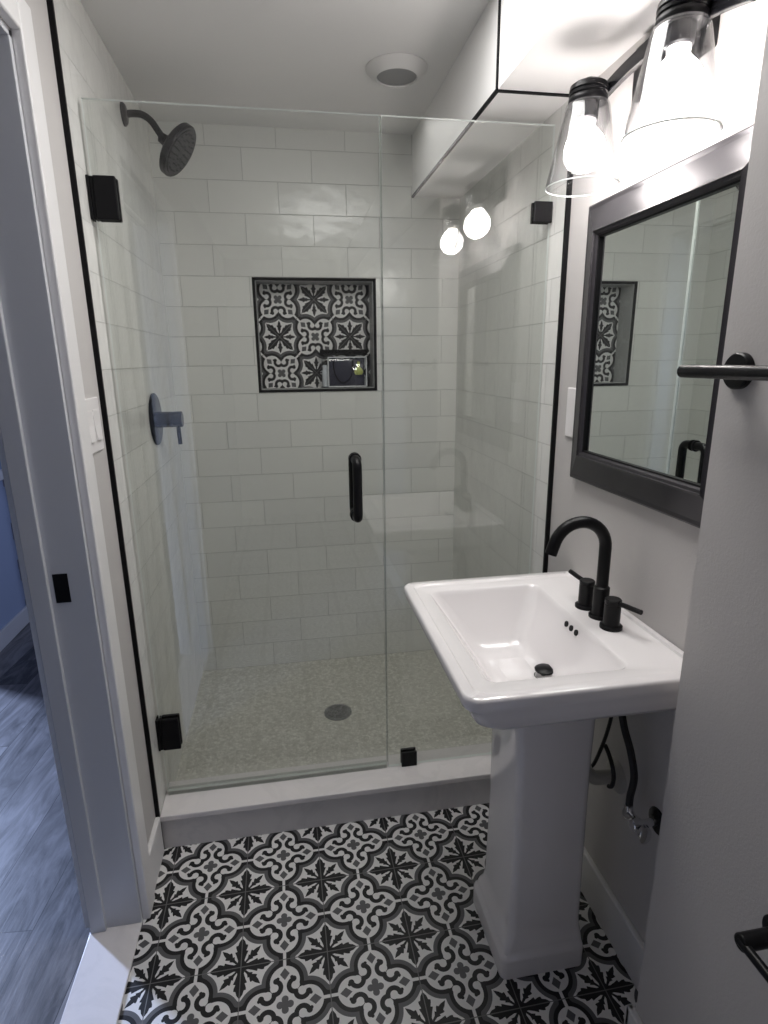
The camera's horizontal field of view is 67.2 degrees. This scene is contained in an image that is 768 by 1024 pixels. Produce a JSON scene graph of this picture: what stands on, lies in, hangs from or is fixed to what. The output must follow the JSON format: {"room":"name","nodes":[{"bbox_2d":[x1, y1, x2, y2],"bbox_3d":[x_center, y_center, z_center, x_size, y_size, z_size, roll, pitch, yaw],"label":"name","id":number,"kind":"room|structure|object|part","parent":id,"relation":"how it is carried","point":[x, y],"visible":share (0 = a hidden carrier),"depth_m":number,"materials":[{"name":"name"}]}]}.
{"room":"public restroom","nodes":[
{"label":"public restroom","id":0,"kind":"room"},
{"bbox_2d":[0,462,25,629],"bbox_3d":[-1.975,-0.447,2.660,0.100,2.330,0.680,-3,15,-9],"label":"wall","id":1,"kind":"structure","parent":0,"point":[12,596],"depth_m":2.98,"materials":[{"name":"blue paint"}]},
{"bbox_2d":[0,469,2,480],"bbox_3d":[-1.906,-0.131,2.713,0.021,0.050,0.600,-3,15,-9],"label":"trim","id":2,"kind":"structure","parent":1,"relation":"attached to","point":[1,473],"depth_m":2.92,"materials":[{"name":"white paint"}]},
{"bbox_2d":[2,479,25,602],"bbox_3d":[-1.945,-0.500,2.953,0.060,2.222,0.144,-3,15,-9],"label":"trim","id":3,"kind":"structure","parent":1,"relation":"attached to","point":[3,479],"depth_m":3.06,"materials":[{"name":"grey paint"}]},
{"bbox_2d":[0,605,28,651],"bbox_3d":[-1.900,0.619,2.909,0.015,0.091,0.600,-3,15,-9],"label":"baseboard","id":4,"kind":"structure","parent":1,"relation":"attached to","point":[20,620],"depth_m":2.97,"materials":[{"name":"white paint"}]},
{"bbox_2d":[0,0,202,917],"bbox_3d":[-0.498,0.256,0.186,0.129,2.176,4.513,-3,15,-9],"label":"wall","id":5,"kind":"structure","parent":0,"point":[130,249],"depth_m":1.57,"materials":[{"name":"tile"}]},
{"bbox_2d":[0,0,154,933],"bbox_3d":[-0.609,0.180,0.819,0.155,1.963,0.917,-3,15,-9],"label":"door frame","id":6,"kind":"structure","parent":5,"relation":"in","point":[38,463],"depth_m":1.17,"materials":[{"name":"grey paint"}]},
{"bbox_3d":[-0.676,0.184,0.808,0.019,1.963,0.917,-3,15,-9],"label":"casing","id":7,"kind":"part","parent":6,"relation":"part of","materials":[{"name":"white paint"}]},
{"bbox_3d":[-0.672,0.159,1.206,0.030,0.064,0.002,-3,15,-9],"label":"strike plate","id":8,"kind":"part","parent":6,"relation":"part of","materials":[{"name":"black metal"}]},
{"bbox_2d":[85,397,103,453],"bbox_3d":[-0.635,-0.189,1.265,0.012,0.118,0.116,-3,15,-9],"label":"light switch","id":9,"kind":"object","parent":5,"relation":"attached to","point":[92,406],"visible":0.76,"depth_m":1.27,"materials":[{"name":"white plastic"}]},
{"bbox_2d":[46,0,164,848],"bbox_3d":[-0.651,-0.070,1.391,0.012,2.156,0.008,-3,15,-9],"label":"trim","id":10,"kind":"structure","parent":5,"relation":"attached to","point":[50,4],"depth_m":1.32,"materials":[{"name":"black metal"}]},
{"bbox_2d":[148,817,163,891],"bbox_3d":[-0.625,0.935,1.573,0.014,0.120,0.151,-3,15,-9],"label":"baseboard","id":11,"kind":"structure","parent":5,"relation":"attached to","point":[155,844],"depth_m":1.57,"materials":[{"name":"white paint"}]},
{"bbox_2d":[120,102,195,176],"bbox_3d":[-0.647,-1.081,1.680,0.196,0.182,0.155,-3,15,-9],"label":"shower fixture","id":12,"kind":"object","parent":5,"relation":"attached to","point":[178,146],"visible":0.99,"depth_m":1.66,"materials":[{"name":"black metal"}]},
{"bbox_3d":[-0.688,-1.113,1.665,0.110,0.076,0.019,-3,15,-9],"label":"arm","id":13,"kind":"part","parent":12,"relation":"part of","materials":[{"name":"black metal"}]},
{"bbox_2d":[149,393,183,444],"bbox_3d":[-0.690,-0.298,1.853,0.084,0.164,0.164,-3,15,-9],"label":"shower valve","id":14,"kind":"object","parent":5,"relation":"attached to","point":[158,419],"visible":1,"depth_m":1.83,"materials":[{"name":"black metal"}]},
{"bbox_3d":[-0.727,-0.296,1.847,0.009,0.164,0.164,-3,15,-9],"label":"valve plate","id":15,"kind":"part","parent":14,"relation":"part of","materials":[{"name":"black metal"}]},
{"bbox_3d":[-0.662,-0.249,1.871,0.014,0.060,0.013,-3,15,-9],"label":"lever","id":16,"kind":"part","parent":14,"relation":"part of","materials":[{"name":"black metal"}]},
{"bbox_2d":[81,98,387,791],"bbox_3d":[-0.329,-0.050,1.544,0.671,1.800,0.125,-3,15,-9],"label":"shower door","id":17,"kind":"structure","parent":5,"relation":"attached to","point":[102,190],"depth_m":1.51,"materials":[{"name":"clear glass"}]},
{"bbox_3d":[-0.664,-0.711,1.313,0.006,0.091,0.032,-3,15,-9],"label":"wall plate","id":18,"kind":"part","parent":17,"relation":"part of","materials":[{"name":"black metal"}]},
{"bbox_3d":[-0.631,-0.715,1.329,0.048,0.091,0.011,-3,15,-9],"label":"hinge plate","id":19,"kind":"part","parent":17,"relation":"part of","materials":[{"name":"black metal"}]},
{"bbox_3d":[-0.648,0.637,1.667,0.006,0.100,0.032,-3,15,-9],"label":"wall plate","id":20,"kind":"part","parent":17,"relation":"part of","materials":[{"name":"black metal"}]},
{"bbox_3d":[-0.616,0.633,1.683,0.048,0.100,0.011,-3,15,-9],"label":"hinge plate","id":21,"kind":"part","parent":17,"relation":"part of","materials":[{"name":"black metal"}]},
{"bbox_3d":[-0.084,-0.076,1.617,0.025,0.182,0.057,-3,15,-9],"label":"pull handle","id":22,"kind":"part","parent":17,"relation":"part of","materials":[{"name":"black metal"}]},
{"bbox_3d":[-0.072,-0.059,1.552,0.025,0.182,0.057,-3,15,-9],"label":"pull handle","id":23,"kind":"part","parent":17,"relation":"part of","materials":[{"name":"black metal"}]},
{"bbox_2d":[80,0,489,134],"bbox_3d":[0.108,-0.869,-0.001,1.500,0.080,4.713,-3,15,-9],"label":"ceiling","id":24,"kind":"structure","parent":0,"point":[309,55],"depth_m":1.55,"materials":[{"name":"white paint"}]},
{"bbox_2d":[366,53,427,87],"bbox_3d":[0.036,-1.246,1.643,0.176,0.024,0.176,-3,15,-9],"label":"recessed light","id":25,"kind":"object","parent":24,"relation":"in","point":[393,70],"visible":1,"depth_m":1.61,"materials":[{"name":"white"}]},
{"bbox_2d":[147,121,459,670],"bbox_3d":[-0.262,-0.344,2.416,1.233,2.156,0.160,-3,15,-9],"label":"wall","id":26,"kind":"structure","parent":0,"point":[283,572],"depth_m":2.31,"materials":[{"name":"tile"}]},
{"bbox_2d":[252,277,376,392],"bbox_3d":[-0.261,-0.684,2.249,0.467,0.422,0.014,-3,15,-9],"label":"trim","id":27,"kind":"structure","parent":26,"relation":"attached to","point":[373,280],"depth_m":2.23,"materials":[{"name":"black metal"}]},
{"bbox_2d":[320,349,367,387],"bbox_3d":[-0.162,-0.581,2.343,0.190,0.148,0.058,-3,15,-9],"label":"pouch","id":28,"kind":"object","parent":26,"relation":"in","point":[340,373],"visible":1,"depth_m":2.33,"materials":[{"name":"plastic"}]},
{"bbox_2d":[354,361,362,374],"bbox_3d":[-0.102,-0.581,2.337,0.038,0.054,0.013,-3,15,-9],"label":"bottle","id":29,"kind":"object","parent":28,"relation":"on","point":[358,365],"depth_m":2.34,"materials":[{"name":"yellow"}]},
{"bbox_2d":[256,284,370,387],"bbox_3d":[-0.278,-0.709,2.345,0.462,0.418,0.012,-3,15,-9],"label":"wall","id":30,"kind":"structure","parent":0,"point":[296,322],"depth_m":2.33,"materials":[{"name":"tile"}]},
{"bbox_2d":[0,622,637,1023],"bbox_3d":[-1.779,1.028,1.570,4.680,0.046,7.200,-3,15,-9],"label":"floor","id":31,"kind":"structure","parent":0,"point":[372,921],"depth_m":1.42,"materials":[{"name":"tile"}]},
{"bbox_2d":[160,742,491,847],"bbox_3d":[-0.097,0.870,1.806,1.112,0.115,0.146,-3,15,-9],"label":"shower curb","id":32,"kind":"object","parent":31,"relation":"on","point":[267,806],"visible":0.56,"depth_m":1.75,"materials":[{"name":"stone"}]},
{"bbox_2d":[381,115,554,766],"bbox_3d":[0.220,-0.079,1.634,0.440,1.801,0.026,-3,15,-9],"label":"fixed glass panel","id":33,"kind":"object","parent":32,"relation":"on","point":[541,211],"visible":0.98,"depth_m":1.51,"materials":[{"name":"clear glass"}]},
{"bbox_3d":[0.076,0.773,1.840,0.049,0.051,0.008,-3,15,-9],"label":"bracket plate","id":34,"kind":"part","parent":33,"relation":"part of","materials":[{"name":"black metal"}]},
{"bbox_3d":[0.403,-0.771,1.495,0.049,0.050,0.008,-3,15,-9],"label":"bracket plate","id":35,"kind":"part","parent":33,"relation":"part of","materials":[{"name":"black metal"}]},
{"bbox_2d":[404,571,683,979],"bbox_3d":[0.314,0.627,1.321,0.450,0.823,0.529,-3,15,-9],"label":"pedestal sink","id":36,"kind":"object","parent":31,"relation":"on","point":[532,667],"visible":0.91,"depth_m":1.25,"materials":[{"name":"white ceramic"}]},
{"bbox_2d":[404,571,683,729],"bbox_3d":[0.311,0.300,1.236,0.450,0.148,0.529,-3,15,-9],"label":"basin","id":37,"kind":"object","parent":36,"relation":"in","point":[516,651],"depth_m":1.17,"materials":[{"name":"white ceramic"}]},
{"bbox_2d":[545,516,642,631],"bbox_3d":[0.454,0.118,1.202,0.193,0.226,0.171,10,18,36],"label":"faucet","id":38,"kind":"object","parent":36,"relation":"on","point":[604,608],"visible":1,"depth_m":1.19,"materials":[{"name":"black metal"}]},
{"bbox_3d":[0.439,0.146,1.304,0.011,0.016,0.062,-6,16,-18],"label":"lever","id":39,"kind":"part","parent":38,"relation":"part of","materials":[{"name":"black metal"}]},
{"bbox_3d":[0.401,0.089,1.196,0.146,0.166,0.025,-3,15,-9],"label":"spout","id":40,"kind":"part","parent":38,"relation":"part of","materials":[{"name":"black metal"}]},
{"bbox_3d":[0.449,0.181,1.284,0.045,0.064,0.045,-3,15,-9],"label":"handle","id":41,"kind":"part","parent":38,"relation":"part of","materials":[{"name":"black metal"}]},
{"bbox_3d":[0.462,0.190,1.234,0.045,0.072,0.045,-3,15,-9],"label":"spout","id":42,"kind":"part","parent":38,"relation":"part of","materials":[{"name":"black metal"}]},
{"bbox_3d":[0.467,0.207,1.184,0.045,0.064,0.045,-3,15,-9],"label":"handle","id":43,"kind":"part","parent":38,"relation":"part of","materials":[{"name":"black metal"}]},
{"bbox_3d":[0.483,0.189,1.150,0.012,0.012,0.066,-9,17,-28],"label":"lever","id":44,"kind":"part","parent":38,"relation":"part of","materials":[{"name":"black metal"}]},
{"bbox_2d":[591,717,612,767],"bbox_3d":[0.487,0.503,1.319,0.018,0.286,0.105,-3,15,-9],"label":"supply hose","id":45,"kind":"object","parent":36,"relation":"attached to","point":[610,720],"visible":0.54,"depth_m":1.30,"materials":[{"name":"black rubber"}]},
{"bbox_2d":[175,650,491,780],"bbox_3d":[-0.169,0.791,2.218,1.113,0.060,0.813,-3,15,-9],"label":"floor","id":46,"kind":"structure","parent":0,"point":[265,717],"depth_m":2.19,"materials":[{"name":"tile"}]},
{"bbox_2d":[324,704,351,720],"bbox_3d":[-0.175,0.761,2.203,0.104,0.005,0.104,-3,15,-9],"label":"shower drain","id":47,"kind":"object","parent":46,"relation":"on","point":[336,712],"visible":1,"depth_m":2.20,"materials":[{"name":"silver metal"}]},
{"bbox_2d":[412,0,660,198],"bbox_3d":[0.574,-0.743,0.063,0.197,0.208,4.414,-3,15,-9],"label":"soffit","id":48,"kind":"structure","parent":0,"point":[549,46],"depth_m":1.34,"materials":[{"name":"white paint"}]},
{"bbox_2d":[452,0,767,942],"bbox_3d":[0.716,0.203,0.334,0.090,2.176,4.414,-3,15,-9],"label":"wall","id":49,"kind":"structure","parent":0,"point":[653,555],"depth_m":1.47,"materials":[{"name":"grey paint"}]},
{"bbox_2d":[412,0,568,197],"bbox_3d":[0.277,-1.177,1.735,0.199,0.210,0.905,-3,15,-9],"label":"trim","id":50,"kind":"structure","parent":49,"relation":"attached to","point":[496,91],"depth_m":1.34,"materials":[{"name":"black metal"}]},
{"bbox_2d":[542,110,576,572],"bbox_3d":[0.457,-0.030,1.597,0.012,1.949,0.008,-3,15,-9],"label":"trim","id":51,"kind":"structure","parent":49,"relation":"attached to","point":[573,122],"depth_m":1.49,"materials":[{"name":"black"}]},
{"bbox_2d":[565,387,575,437],"bbox_3d":[0.472,-0.246,1.439,0.007,0.123,0.077,-3,15,-9],"label":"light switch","id":52,"kind":"object","parent":49,"relation":"attached to","point":[571,391],"visible":0.62,"depth_m":1.45,"materials":[{"name":"white plastic"}]},
{"bbox_2d":[569,416,573,428],"bbox_3d":[0.470,-0.223,1.443,0.002,0.033,0.033,-3,15,-9],"label":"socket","id":53,"kind":"object","parent":52,"relation":"attached to","point":[571,418],"depth_m":1.45,"materials":[{"name":"white plastic"}]},
{"bbox_2d":[570,398,574,410],"bbox_3d":[0.470,-0.266,1.432,0.002,0.033,0.033,-3,15,-9],"label":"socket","id":54,"kind":"object","parent":52,"relation":"attached to","point":[572,400],"depth_m":1.44,"materials":[{"name":"white plastic"}]},
{"bbox_2d":[589,757,625,793],"bbox_3d":[0.485,0.516,1.307,0.105,0.280,0.080,-3,15,-9],"label":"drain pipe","id":55,"kind":"object","parent":49,"relation":"attached to","point":[597,777],"visible":0.42,"depth_m":1.32,"materials":[{"name":"grey plastic"}]},
{"bbox_3d":[0.484,0.504,1.307,0.105,0.256,0.040,-3,15,-9],"label":"trap arm","id":56,"kind":"part","parent":55,"relation":"part of","materials":[{"name":"grey plastic"}]},
{"bbox_2d":[604,744,615,788],"bbox_3d":[0.503,0.574,1.294,0.012,0.083,0.061,-1,15,-1],"label":"supply hose","id":57,"kind":"object","parent":55,"relation":"attached to","point":[611,785],"visible":1,"depth_m":1.27,"materials":[{"name":"black rubber"}]},
{"bbox_2d":[581,847,644,1023],"bbox_3d":[0.715,1.295,0.147,0.111,0.120,3.513,-3,15,-9],"label":"baseboard","id":58,"kind":"structure","parent":49,"relation":"attached to","point":[617,926],"depth_m":1.36,"materials":[{"name":"white paint"}]},
{"bbox_2d":[622,804,661,844],"bbox_3d":[0.534,0.637,1.194,0.060,0.056,0.080,-3,15,-9],"label":"shutoff valve","id":59,"kind":"object","parent":49,"relation":"attached to","point":[636,824],"visible":0.97,"depth_m":1.18,"materials":[{"name":"silver metal"}]},
{"bbox_2d":[618,716,637,807],"bbox_3d":[0.506,0.500,1.211,0.025,0.228,0.078,-7,16,-23],"label":"supply hose","id":60,"kind":"object","parent":59,"relation":"attached to","point":[633,782],"visible":0.84,"depth_m":1.20,"materials":[{"name":"black rubber"}]},
{"bbox_2d":[622,804,638,820],"bbox_3d":[0.517,0.633,1.208,0.021,0.032,0.046,-3,15,-9],"label":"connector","id":61,"kind":"object","parent":59,"relation":"attached to","point":[628,813],"depth_m":1.21,"materials":[{"name":"silver metal"}]},
{"bbox_3d":[0.522,0.647,1.160,0.025,0.042,0.015,-3,15,-9],"label":"oval knob","id":62,"kind":"part","parent":59,"relation":"part of","materials":[{"name":"silver metal"}]},
{"bbox_2d":[545,0,755,196],"bbox_3d":[0.436,-0.731,0.993,0.170,0.236,0.450,-3,15,-9],"label":"vanity light","id":63,"kind":"object","parent":49,"relation":"attached to","point":[666,67],"visible":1,"depth_m":0.92,"materials":[{"name":"glass"}]},
{"bbox_3d":[0.399,-0.724,1.148,0.077,0.084,0.077,-3,15,-9],"label":"bulb","id":64,"kind":"part","parent":63,"relation":"part of","materials":[{"name":"white glass"}]},
{"bbox_2d":[575,99,598,121],"bbox_3d":[0.398,-0.782,1.133,0.042,0.030,0.042,-3,15,-9],"label":"socket","id":65,"kind":"object","parent":63,"relation":"attached to","point":[587,110],"depth_m":1.12,"materials":[{"name":"white metal"}]},
{"bbox_3d":[0.479,-0.801,1.009,0.041,0.026,0.022,-3,15,-9],"label":"bar stem","id":66,"kind":"part","parent":63,"relation":"part of","materials":[{"name":"metal"}]},
{"bbox_3d":[0.445,-0.655,0.884,0.077,0.084,0.077,-3,15,-9],"label":"bulb","id":67,"kind":"part","parent":63,"relation":"part of","materials":[{"name":"white glass"}]},
{"bbox_2d":[664,17,696,50],"bbox_3d":[0.444,-0.713,0.868,0.042,0.030,0.042,-3,15,-9],"label":"socket","id":68,"kind":"object","parent":63,"relation":"attached to","point":[679,32],"depth_m":0.85,"materials":[{"name":"white metal"}]},
{"bbox_2d":[570,124,753,527],"bbox_3d":[0.507,-0.318,1.109,0.038,0.615,0.552,-3,15,-9],"label":"framed mirror","id":69,"kind":"object","parent":49,"relation":"attached to","point":[661,249],"visible":0.9,"depth_m":1.07,"materials":[{"name":"grey metal"}]},
{"bbox_2d":[585,184,739,483],"bbox_3d":[0.505,-0.318,1.109,0.004,0.471,0.408,-3,15,-9],"label":"mirror glass","id":70,"kind":"object","parent":69,"relation":"attached to","point":[657,285],"depth_m":1.08,"materials":[{"name":"silver mirror"}]},
{"bbox_2d":[636,22,767,1023],"bbox_3d":[0.770,0.496,-0.418,0.098,1.950,2.815,-3,15,-9],"label":"wall","id":71,"kind":"structure","parent":0,"point":[710,885],"depth_m":0.85,"materials":[{"name":"grey paint"}]},
{"bbox_2d":[677,352,767,389],"bbox_3d":[0.489,-0.141,0.595,0.064,0.049,0.492,-3,15,-9],"label":"towel bar","id":72,"kind":"object","parent":71,"relation":"attached to","point":[739,369],"visible":1,"depth_m":0.76,"materials":[{"name":"black metal"}]},
{"bbox_2d":[734,914,767,982],"bbox_3d":[0.511,0.586,0.701,0.064,0.048,0.191,-3,15,-9],"label":"paper holder","id":73,"kind":"object","parent":71,"relation":"attached to","point":[748,942],"visible":1,"depth_m":0.76,"materials":[{"name":"black metal"}]},
{"bbox_3d":[0.498,0.568,0.769,0.059,0.023,0.023,-3,15,-9],"label":"post","id":74,"kind":"part","parent":73,"relation":"part of","materials":[{"name":"black metal"}]}
]}

